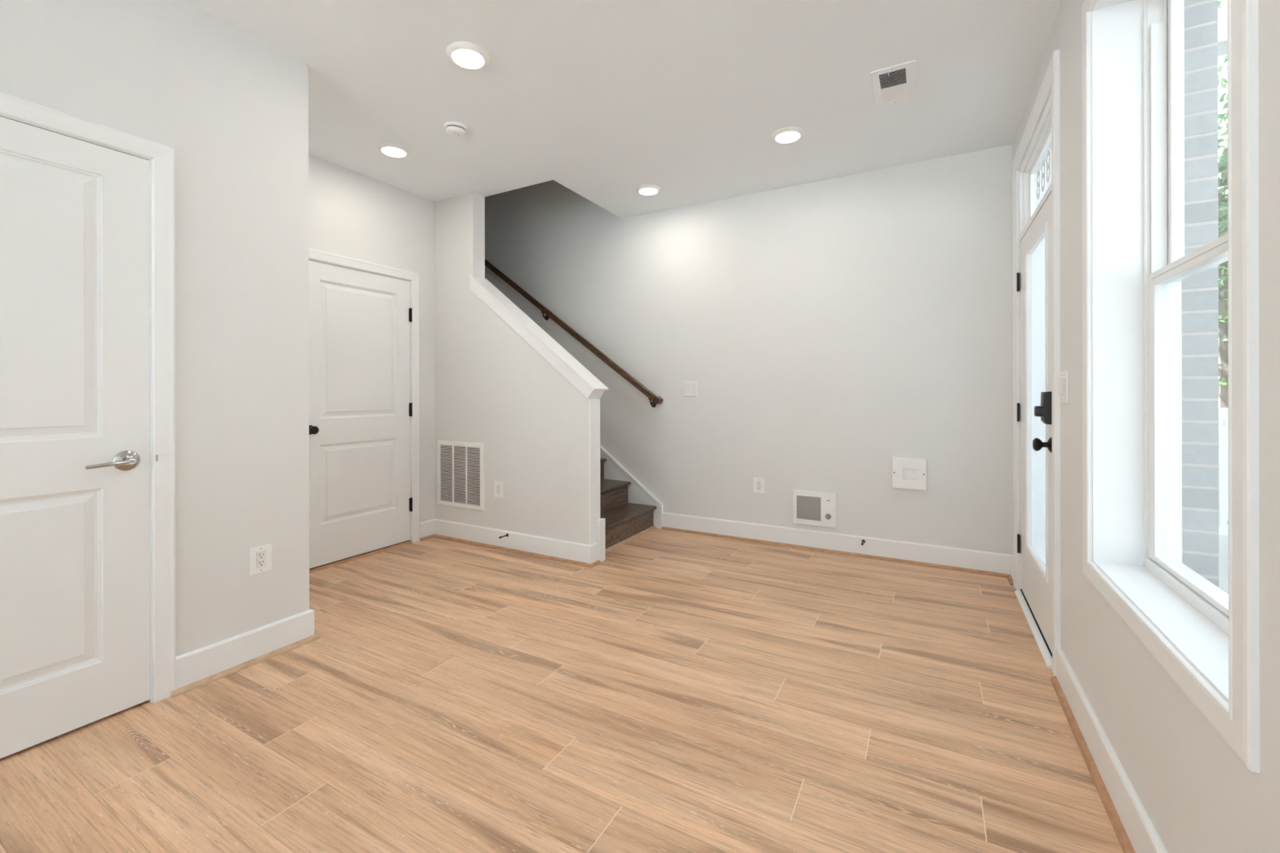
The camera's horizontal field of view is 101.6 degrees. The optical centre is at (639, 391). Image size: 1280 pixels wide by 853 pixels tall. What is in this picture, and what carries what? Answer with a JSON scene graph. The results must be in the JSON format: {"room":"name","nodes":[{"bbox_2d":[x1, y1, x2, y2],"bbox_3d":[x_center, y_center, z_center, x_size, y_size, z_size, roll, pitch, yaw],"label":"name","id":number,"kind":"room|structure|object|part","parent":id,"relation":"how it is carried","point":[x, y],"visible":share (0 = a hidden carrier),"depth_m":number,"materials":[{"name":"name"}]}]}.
{"room":"entrance hall","nodes":[
{"label":"entrance hall","id":0,"kind":"room"},
{"bbox_2d":[0,0,309,657],"bbox_3d":[-3.504,-0.185,0.117,1.073,2.740,6.016,0,0,29],"label":"wall","id":1,"kind":"structure","parent":0,"point":[232,106],"depth_m":2.17,"materials":[{"name":"paint"}]},
{"bbox_2d":[0,92,175,758],"bbox_3d":[-2.081,0.117,1.643,0.172,2.130,0.945,0,0,29],"label":"door","id":2,"kind":"structure","parent":1,"relation":"in","point":[87,411],"depth_m":1.82,"materials":[{"name":"white wood"}]},
{"bbox_3d":[-1.886,0.255,1.860,0.036,0.028,0.131,0,0,29],"label":"lever","id":3,"kind":"part","parent":2,"relation":"part of","materials":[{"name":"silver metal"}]},
{"bbox_2d":[172,633,320,697],"bbox_3d":[-2.094,1.173,2.496,0.977,0.019,0.557,0,0,29],"label":"trim","id":4,"kind":"structure","parent":1,"relation":"attached to","point":[232,670],"depth_m":2.22,"materials":[{"name":"brown wood"}]},
{"bbox_2d":[248,543,271,576],"bbox_3d":[-1.675,0.741,2.306,0.009,0.121,0.090,0,0,29],"label":"electrical outlet","id":5,"kind":"object","parent":1,"relation":"attached to","point":[260,557],"visible":1,"depth_m":2.30,"materials":[{"name":"white plastic"}]},
{"bbox_2d":[256,551,265,568],"bbox_3d":[-1.674,0.741,2.305,0.007,0.069,0.035,0,0,29],"label":"receptacle","id":6,"kind":"object","parent":5,"relation":"attached to","point":[260,555],"depth_m":2.30,"materials":[{"name":"white plastic"}]},
{"bbox_2d":[175,518,435,689],"bbox_3d":[-3.078,1.113,0.749,0.973,0.141,7.534,0,0,29],"label":"baseboard","id":7,"kind":"structure","parent":1,"relation":"attached to","point":[197,664],"depth_m":2.24,"materials":[{"name":"white wood"}]},
{"bbox_2d":[308,153,435,522],"bbox_3d":[-3.557,-0.185,1.012,0.115,2.740,7.534,0,0,29],"label":"wall","id":8,"kind":"structure","parent":0,"point":[353,215],"depth_m":3.93,"materials":[{"name":"paint"}]},
{"bbox_2d":[308,248,419,573],"bbox_3d":[-2.014,0.124,3.738,0.180,2.116,0.952,0,0,29],"label":"door","id":9,"kind":"structure","parent":8,"relation":"in","point":[364,316],"depth_m":3.73,"materials":[{"name":"white wood"}]},
{"bbox_3d":[-2.134,0.250,3.403,0.067,0.062,0.062,0,0,29],"label":"knob","id":10,"kind":"part","parent":9,"relation":"part of","materials":[{"name":"black metal"}]},
{"bbox_2d":[434,191,599,544],"bbox_3d":[-2.193,-0.188,4.633,4.282,2.740,0.124,0,0,29],"label":"wall","id":11,"kind":"structure","parent":0,"point":[492,388],"depth_m":3.94,"materials":[{"name":"paint"}]},
{"bbox_2d":[437,440,484,511],"bbox_3d":[-1.428,0.657,4.135,0.514,0.522,0.009,0,0,29],"label":"air vent","id":12,"kind":"object","parent":11,"relation":"in","point":[460,464],"visible":1,"depth_m":4.13,"materials":[{"name":"white metal"}]},
{"bbox_2d":[493,480,503,497],"bbox_3d":[-1.067,0.737,3.936,0.090,0.121,0.009,0,0,29],"label":"electrical outlet","id":13,"kind":"object","parent":11,"relation":"attached to","point":[498,486],"visible":1,"depth_m":3.93,"materials":[{"name":"white plastic"}]},
{"bbox_2d":[496,484,500,494],"bbox_3d":[-1.067,0.737,3.935,0.035,0.069,0.007,0,0,29],"label":"receptacle","id":14,"kind":"object","parent":13,"relation":"attached to","point":[498,486],"depth_m":3.93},
{"bbox_2d":[420,533,600,568],"bbox_3d":[-1.006,1.170,3.865,1.569,0.019,0.140,0,0,25],"label":"trim","id":15,"kind":"structure","parent":11,"relation":"attached to","point":[516,551],"depth_m":3.82,"materials":[{"name":"brown wood"}]},
{"bbox_2d":[434,518,598,564],"bbox_3d":[-0.987,1.109,3.934,1.554,0.141,0.094,0,0,29],"label":"baseboard","id":16,"kind":"structure","parent":11,"relation":"attached to","point":[579,552],"depth_m":3.81,"materials":[{"name":"white wood"}]},
{"bbox_2d":[468,274,608,398],"bbox_3d":[-0.773,-0.434,3.852,1.169,0.963,0.182,0,0,29],"label":"trim","id":17,"kind":"structure","parent":11,"relation":"attached to","point":[574,371],"depth_m":3.78,"materials":[{"name":"white wood"}]},
{"bbox_2d":[588,399,599,544],"bbox_3d":[-0.312,0.615,3.595,0.012,1.128,0.122,0,0,29],"label":"trim","id":18,"kind":"structure","parent":11,"relation":"attached to","point":[593,404],"depth_m":3.58,"materials":[{"name":"white wood"}]},
{"bbox_2d":[596,518,605,562],"bbox_3d":[-0.270,1.032,3.630,0.026,0.292,0.067,0,0,29],"label":"trim","id":19,"kind":"structure","parent":11,"relation":"attached to","point":[600,522],"depth_m":3.61,"materials":[{"name":"white wood"}]},
{"bbox_2d":[0,528,1123,852],"bbox_3d":[-2.598,1.263,1.209,7.078,0.160,9.002,0,0,29],"label":"floor","id":20,"kind":"structure","parent":0,"point":[47,806],"depth_m":1.83,"materials":[{"name":"brown wood"}]},
{"bbox_2d":[600,445,662,552],"bbox_3d":[-1.758,-0.410,5.021,3.925,3.182,0.977,0,0,29],"label":"staircase","id":21,"kind":"structure","parent":20,"relation":"on","point":[629,511],"depth_m":4.45,"materials":[{"name":"brown wood"}]},
{"bbox_3d":[-0.101,1.169,4.107,0.019,0.019,0.937,0,0,29],"label":"shoe moulding","id":22,"kind":"part","parent":21,"relation":"part of","materials":[{"name":"brown wood"}]},
{"bbox_2d":[185,0,1061,217],"bbox_3d":[-2.668,-1.707,1.092,7.078,0.300,8.735,0,0,29],"label":"ceiling","id":23,"kind":"structure","parent":0,"point":[602,100],"depth_m":2.66,"materials":[{"name":"paint"}]},
{"bbox_2d":[377,142,409,157],"bbox_3d":[-1.582,-1.548,3.353,0.190,0.021,0.190,0,0,29],"label":"recessed light","id":24,"kind":"object","parent":23,"relation":"in","point":[389,148],"visible":1,"depth_m":3.32,"materials":[{"name":"white plastic"}]},
{"bbox_2d":[381,146,405,156],"bbox_3d":[-1.582,-1.540,3.353,0.142,0.005,0.142,0,0,29],"label":"diffuser","id":25,"kind":"object","parent":24,"relation":"attached to","point":[389,151],"depth_m":3.34,"materials":[{"name":"white plastic"}]},
{"bbox_2d":[444,121,467,137],"bbox_3d":[-1.086,-1.539,3.077,0.132,0.042,0.132,0,0,29],"label":"smoke detector","id":26,"kind":"object","parent":23,"relation":"attached to","point":[455,129],"visible":1,"depth_m":3.04,"materials":[{"name":"white plastic"}]},
{"bbox_2d":[446,40,489,69],"bbox_3d":[-0.796,-1.550,2.418,0.190,0.021,0.190,0,0,29],"label":"recessed light","id":27,"kind":"object","parent":23,"relation":"in","point":[467,55],"visible":1,"depth_m":2.39,"materials":[{"name":"white plastic"}]},
{"bbox_2d":[452,48,484,68],"bbox_3d":[-0.796,-1.542,2.418,0.142,0.005,0.142,0,0,29],"label":"diffuser","id":28,"kind":"object","parent":27,"relation":"attached to","point":[464,58],"depth_m":2.41,"materials":[{"name":"white plastic"}]},
{"bbox_2d":[635,184,660,195],"bbox_3d":[0.065,-1.552,4.020,0.190,0.021,0.190,0,0,29],"label":"recessed light","id":29,"kind":"object","parent":23,"relation":"in","point":[645,189],"visible":1,"depth_m":3.98,"materials":[{"name":"white plastic"}]},
{"bbox_2d":[639,187,657,195],"bbox_3d":[0.065,-1.544,4.020,0.142,0.005,0.142,0,0,29],"label":"diffuser","id":30,"kind":"object","parent":29,"relation":"attached to","point":[645,191],"depth_m":4.01,"materials":[{"name":"white plastic"}]},
{"bbox_2d":[771,126,804,143],"bbox_3d":[0.896,-1.553,3.167,0.190,0.021,0.190,0,0,29],"label":"recessed light","id":31,"kind":"object","parent":23,"relation":"in","point":[785,135],"visible":1,"depth_m":3.14,"materials":[{"name":"white plastic"}]},
{"bbox_2d":[775,131,799,142],"bbox_3d":[0.896,-1.545,3.167,0.142,0.005,0.142,0,0,29],"label":"diffuser","id":32,"kind":"object","parent":31,"relation":"attached to","point":[780,136],"depth_m":3.16,"materials":[{"name":"white plastic"}]},
{"bbox_2d":[870,59,916,107],"bbox_3d":[1.298,-1.558,2.659,0.196,0.012,0.358,0,0,29],"label":"ceiling vent","id":33,"kind":"object","parent":23,"relation":"in","point":[897,83],"visible":1,"depth_m":2.64,"materials":[{"name":"white metal"}]},
{"bbox_2d":[484,144,1013,555],"bbox_3d":[-0.528,-1.571,4.967,7.078,5.500,0.120,0,0,29],"label":"wall","id":34,"kind":"structure","parent":0,"point":[828,331],"depth_m":3.92,"materials":[{"name":"paint"}]},
{"bbox_2d":[484,258,662,407],"bbox_3d":[-1.404,-1.174,5.336,3.617,2.629,0.082,0,0,29],"label":"handrail","id":35,"kind":"object","parent":34,"relation":"attached to","point":[655,399],"visible":0.68,"depth_m":4.84,"materials":[{"name":"brown wood"}]},
{"bbox_2d":[684,381,697,396],"bbox_3d":[0.421,-0.025,4.370,0.116,0.127,0.010,0,0,29],"label":"light switch","id":36,"kind":"object","parent":34,"relation":"attached to","point":[690,387],"visible":1,"depth_m":4.37,"materials":[{"name":"white plastic"}]},
{"bbox_2d":[753,477,764,493],"bbox_3d":[0.932,0.735,4.089,0.090,0.121,0.009,0,0,29],"label":"electrical outlet","id":37,"kind":"object","parent":34,"relation":"attached to","point":[758,483],"visible":1,"depth_m":4.08,"materials":[{"name":"white plastic"}]},
{"bbox_2d":[756,480,760,489],"bbox_3d":[0.932,0.735,4.088,0.035,0.069,0.007,0,0,29],"label":"receptacle","id":38,"kind":"object","parent":37,"relation":"attached to","point":[758,482],"depth_m":4.09,"materials":[{"name":"white plastic"}]},
{"bbox_2d":[792,489,836,528],"bbox_3d":[1.294,0.868,3.876,0.309,0.248,0.033,0,0,29],"label":"wall heater","id":39,"kind":"object","parent":34,"relation":"attached to","point":[810,508],"visible":1,"depth_m":3.88,"materials":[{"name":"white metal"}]},
{"bbox_2d":[796,495,821,520],"bbox_3d":[1.261,0.868,3.899,0.176,0.175,0.007,0,0,29],"label":"grille","id":40,"kind":"object","parent":39,"relation":"attached to","point":[808,507],"depth_m":3.90,"materials":[{"name":"grey metal"}]},
{"bbox_3d":[1.377,0.913,3.820,0.040,0.040,0.015,0,0,29],"label":"knob","id":41,"kind":"part","parent":39,"relation":"part of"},
{"bbox_2d":[661,526,1009,577],"bbox_3d":[1.262,1.166,3.885,2.456,0.019,0.019,0,0,29],"label":"trim","id":42,"kind":"structure","parent":34,"relation":"attached to","point":[901,561],"depth_m":3.75,"materials":[{"name":"brown wood"}]},
{"bbox_2d":[662,511,1012,574],"bbox_3d":[1.277,1.105,3.896,2.471,0.141,0.015,0,0,29],"label":"baseboard","id":43,"kind":"structure","parent":34,"relation":"attached to","point":[997,562],"depth_m":3.76,"materials":[{"name":"white wood"}]},
{"bbox_2d":[892,457,926,490],"bbox_3d":[1.844,0.559,3.573,0.206,0.207,0.031,0,0,29],"label":"recessed wall box","id":44,"kind":"object","parent":34,"relation":"attached to","point":[907,473],"visible":1,"depth_m":3.57,"materials":[{"name":"white plastic"}]},
{"bbox_3d":[1.851,0.560,3.584,0.082,0.076,0.004,0,0,29],"label":"recess plate","id":45,"kind":"part","parent":44,"relation":"part of","materials":[{"name":"white plastic"}]},
{"bbox_2d":[1012,0,1279,852],"bbox_3d":[0.340,-0.343,-0.569,0.210,3.040,8.734,0,0,29],"label":"wall","id":46,"kind":"structure","parent":0,"point":[1197,794],"depth_m":1.19,"materials":[{"name":"paint"}]},
{"bbox_2d":[1012,49,1060,676],"bbox_3d":[2.048,-0.106,2.592,0.273,2.561,1.177,0,0,29],"label":"door","id":47,"kind":"structure","parent":46,"relation":"in","point":[1036,222],"depth_m":2.62,"materials":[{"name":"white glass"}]},
{"bbox_3d":[1.982,0.044,2.594,0.035,1.628,0.580,0,0,29],"label":"lite frame","id":48,"kind":"part","parent":47,"relation":"part of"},
{"bbox_3d":[2.027,-1.092,2.603,0.060,0.376,0.955,0,0,29],"label":"transom sash","id":49,"kind":"part","parent":47,"relation":"part of","materials":[{"name":"white glass"}]},
{"bbox_3d":[1.992,0.044,2.589,0.008,1.606,0.558,0,0,29],"label":"frosted pane","id":50,"kind":"part","parent":47,"relation":"part of","materials":[{"name":"white glass"}]},
{"bbox_3d":[1.761,0.232,2.284,0.068,0.066,0.066,0,0,29],"label":"knob","id":51,"kind":"part","parent":47,"relation":"part of","materials":[{"name":"black metal"}]},
{"bbox_2d":[1059,370,1068,404],"bbox_3d":[1.656,-0.017,2.042,0.010,0.127,0.116,0,0,29],"label":"light switch","id":52,"kind":"object","parent":46,"relation":"attached to","point":[1064,375],"visible":1,"depth_m":2.02,"materials":[{"name":"white plastic"}]},
{"bbox_2d":[1007,574,1135,852],"bbox_3d":[0.250,1.168,-0.469,0.019,0.019,8.619,0,0,29],"label":"trim","id":53,"kind":"structure","parent":46,"relation":"attached to","point":[1123,839],"depth_m":1.59,"materials":[{"name":"brown wood"}]},
{"bbox_2d":[1010,555,1167,852],"bbox_3d":[0.268,1.107,-0.470,0.015,0.141,8.634,0,0,29],"label":"baseboard","id":54,"kind":"structure","parent":46,"relation":"attached to","point":[1140,829],"depth_m":1.50,"materials":[{"name":"white wood"}]},
{"bbox_2d":[1081,0,1259,773],"bbox_3d":[1.335,-0.343,1.253,0.221,1.919,1.041,0,0,29],"label":"window","id":55,"kind":"structure","parent":46,"relation":"in","point":[1206,637],"depth_m":1.59,"materials":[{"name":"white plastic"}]},
{"bbox_3d":[1.310,0.555,1.268,0.130,0.014,0.905,0,0,29],"label":"sill","id":56,"kind":"part","parent":55,"relation":"part of","materials":[{"name":"white wood"}]},
{"bbox_3d":[1.395,-0.343,1.220,0.083,1.807,0.929,0,0,29],"label":"frame","id":57,"kind":"part","parent":55,"relation":"part of","materials":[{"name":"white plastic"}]},
{"bbox_3d":[1.383,0.076,1.227,0.032,0.881,0.885,0,0,29],"label":"sash","id":58,"kind":"part","parent":55,"relation":"part of","materials":[{"name":"white plastic"}]},
{"bbox_3d":[1.416,-0.775,1.208,0.030,0.880,0.885,0,0,29],"label":"sash","id":59,"kind":"part","parent":55,"relation":"part of","materials":[{"name":"white plastic"}]},
{"label":"outside","id":60,"kind":"structure","parent":0,"visible":0},
{"bbox_2d":[1218,520,1228,592],"bbox_3d":[11.586,1.313,16.450,2.827,0.015,100.000,0,0,29],"label":"sidewalk","id":61,"kind":"structure","parent":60,"point":[1223,540],"depth_m":4.04,"materials":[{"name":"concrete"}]},
{"bbox_2d":[1217,0,1228,426],"bbox_3d":[6.240,-1.888,6.236,5.619,6.444,4.228,0,0,29],"label":"street tree","id":62,"kind":"object","parent":61,"relation":"on","point":[1223,156],"visible":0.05,"depth_m":6.01,"materials":[{"name":"green plant"}]},
{"bbox_2d":[1218,408,1228,535],"bbox_3d":[5.171,0.743,4.913,1.200,1.150,1.700,0,0,29],"label":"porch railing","id":63,"kind":"object","parent":61,"relation":"on","point":[1224,421],"visible":0.16,"depth_m":4.23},
{"bbox_3d":[5.557,0.322,5.613,1.000,0.070,0.060,0,0,29],"label":"rail","id":64,"kind":"part","parent":63,"relation":"part of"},
{"bbox_3d":[4.784,0.324,4.213,1.000,0.070,0.060,0,0,29],"label":"rail","id":65,"kind":"part","parent":63,"relation":"part of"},
{"bbox_3d":[4.785,1.124,4.213,1.000,0.070,0.060,0,0,29],"label":"rail","id":66,"kind":"part","parent":63,"relation":"part of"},
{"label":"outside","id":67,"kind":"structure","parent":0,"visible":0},
{"bbox_2d":[1181,0,1228,594],"bbox_3d":[1.666,-4.250,1.531,0.095,11.150,13.700,0,0,29],"label":"wall","id":68,"kind":"structure","parent":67,"point":[1199,291],"depth_m":1.60,"materials":[{"name":"brick"}]}
]}

